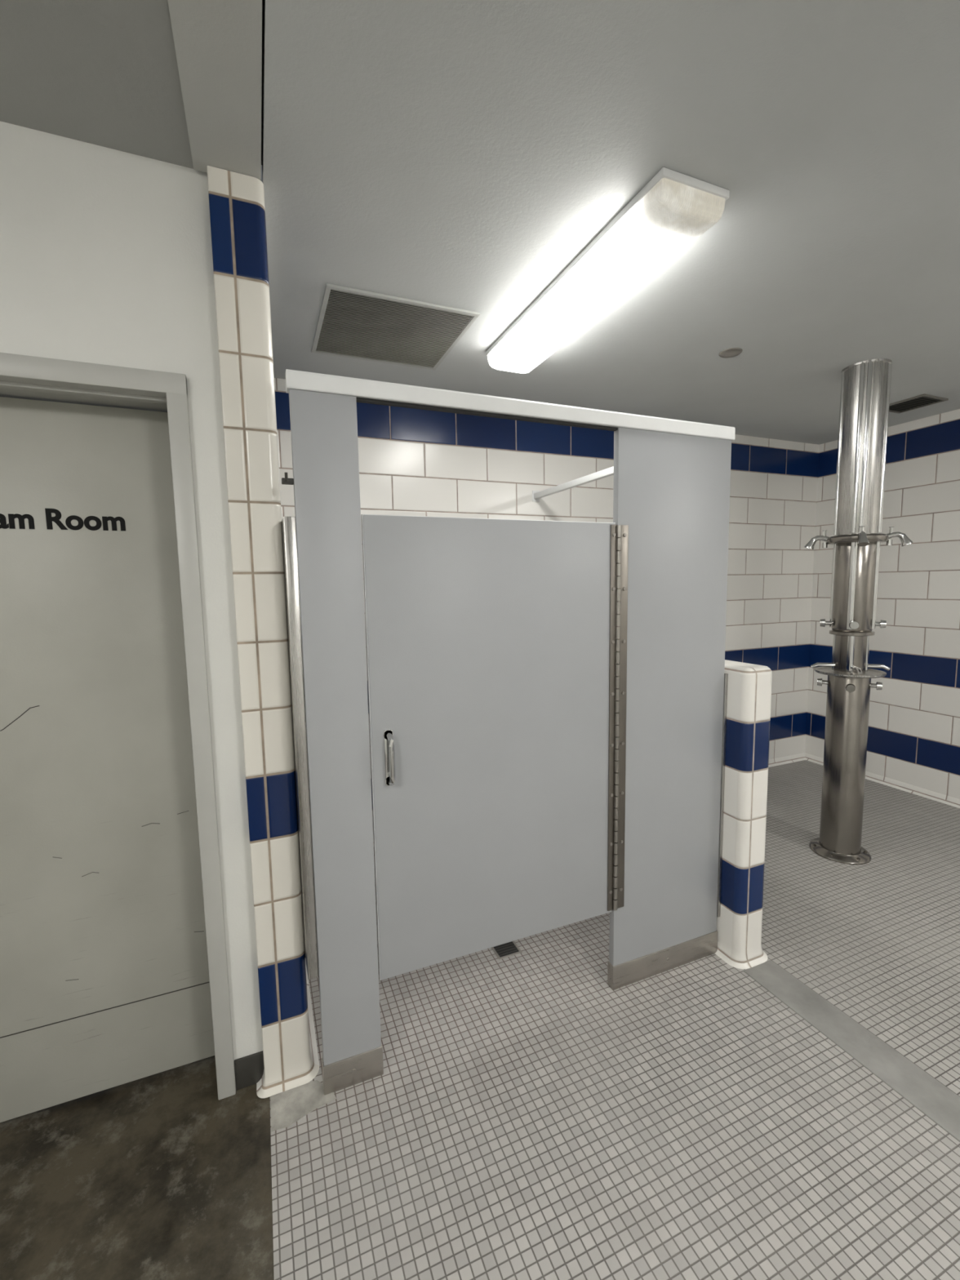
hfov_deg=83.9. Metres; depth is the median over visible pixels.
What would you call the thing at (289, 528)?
wall bracket
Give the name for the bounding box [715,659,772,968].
wall
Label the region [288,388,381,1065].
pilaster
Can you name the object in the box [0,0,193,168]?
ceiling
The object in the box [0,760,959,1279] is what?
floor
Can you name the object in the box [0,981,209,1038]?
seam
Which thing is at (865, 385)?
shower column
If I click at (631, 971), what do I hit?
shoe
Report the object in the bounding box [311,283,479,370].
return air grille
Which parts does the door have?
pull handle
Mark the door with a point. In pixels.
(488, 640)
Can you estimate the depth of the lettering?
1.50 m
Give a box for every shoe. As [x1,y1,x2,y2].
[321,1043,383,1094]
[607,930,717,990]
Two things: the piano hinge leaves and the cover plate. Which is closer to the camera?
the piano hinge leaves
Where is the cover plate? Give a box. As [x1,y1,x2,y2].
[719,347,742,358]
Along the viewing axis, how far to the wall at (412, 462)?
3.62 m
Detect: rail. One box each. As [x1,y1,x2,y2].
[285,368,735,440]
[532,466,613,502]
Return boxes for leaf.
[0,396,214,1122]
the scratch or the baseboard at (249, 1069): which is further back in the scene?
the baseboard at (249, 1069)
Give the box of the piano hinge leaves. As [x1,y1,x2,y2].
[607,524,628,911]
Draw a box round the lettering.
[0,508,125,530]
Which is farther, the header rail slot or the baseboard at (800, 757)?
the baseboard at (800, 757)
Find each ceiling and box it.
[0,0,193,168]
[261,0,959,444]
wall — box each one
[0,121,262,1059]
[274,377,819,835]
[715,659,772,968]
[804,408,959,799]
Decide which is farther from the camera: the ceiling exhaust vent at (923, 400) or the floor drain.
the ceiling exhaust vent at (923, 400)
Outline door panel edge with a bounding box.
[360,514,615,980]
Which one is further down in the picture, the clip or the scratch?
the scratch
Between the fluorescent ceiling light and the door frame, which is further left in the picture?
the door frame
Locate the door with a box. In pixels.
[363,515,615,980]
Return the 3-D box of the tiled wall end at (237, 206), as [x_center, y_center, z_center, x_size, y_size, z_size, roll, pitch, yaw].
[-0.909,0.017,2.235,0.192,2.682,1.498,-3,6,-22]
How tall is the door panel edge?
1.461 m
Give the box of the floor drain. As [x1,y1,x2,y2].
[491,940,522,959]
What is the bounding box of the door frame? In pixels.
[0,352,235,1099]
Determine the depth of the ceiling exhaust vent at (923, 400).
3.41 m
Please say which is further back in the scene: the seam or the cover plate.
the cover plate
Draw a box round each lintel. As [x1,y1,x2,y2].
[167,0,262,180]
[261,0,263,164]
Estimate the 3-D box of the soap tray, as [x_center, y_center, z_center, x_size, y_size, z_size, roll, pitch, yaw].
[2.067,0.183,2.991,0.332,0.022,0.332,-3,6,-22]
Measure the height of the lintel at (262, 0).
0.025 m
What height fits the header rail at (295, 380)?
0.050 m
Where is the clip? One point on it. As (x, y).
(286, 481)
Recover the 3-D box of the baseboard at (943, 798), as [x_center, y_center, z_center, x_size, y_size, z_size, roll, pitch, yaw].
[3.950,1.277,2.059,0.030,0.052,5.761,-3,6,-22]
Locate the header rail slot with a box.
[355,397,617,431]
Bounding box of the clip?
[281,472,293,484]
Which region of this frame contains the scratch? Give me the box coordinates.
[0,705,39,731]
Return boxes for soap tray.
[814,666,886,678]
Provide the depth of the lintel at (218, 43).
1.17 m
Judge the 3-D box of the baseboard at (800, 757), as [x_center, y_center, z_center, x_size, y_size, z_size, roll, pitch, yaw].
[0.883,1.138,3.887,4.299,0.052,0.030,-3,6,-22]
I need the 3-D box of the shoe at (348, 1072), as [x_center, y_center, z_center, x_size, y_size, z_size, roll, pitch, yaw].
[-0.405,1.362,1.707,0.186,0.098,0.041,-3,6,-22]
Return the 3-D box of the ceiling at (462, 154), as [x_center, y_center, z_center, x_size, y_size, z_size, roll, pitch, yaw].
[1.969,-1.294,1.014,4.401,0.080,5.811,-3,6,-22]
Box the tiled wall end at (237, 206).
[206,165,319,1097]
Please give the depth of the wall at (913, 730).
3.87 m
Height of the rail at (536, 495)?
0.070 m
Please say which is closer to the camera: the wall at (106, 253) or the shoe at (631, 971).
the wall at (106, 253)
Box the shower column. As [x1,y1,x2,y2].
[804,358,913,864]
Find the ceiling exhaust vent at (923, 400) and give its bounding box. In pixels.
[888,394,948,413]
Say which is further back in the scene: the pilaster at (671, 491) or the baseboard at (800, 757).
the baseboard at (800, 757)
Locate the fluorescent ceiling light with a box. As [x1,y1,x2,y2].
[485,167,729,373]
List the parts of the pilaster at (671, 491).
piano hinge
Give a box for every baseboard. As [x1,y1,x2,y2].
[234,1050,264,1090]
[373,752,804,843]
[804,752,959,808]
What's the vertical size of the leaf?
2.074 m
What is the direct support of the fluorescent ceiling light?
attached to the ceiling at (462, 154)
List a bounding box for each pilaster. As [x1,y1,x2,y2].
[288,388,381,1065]
[608,426,731,965]

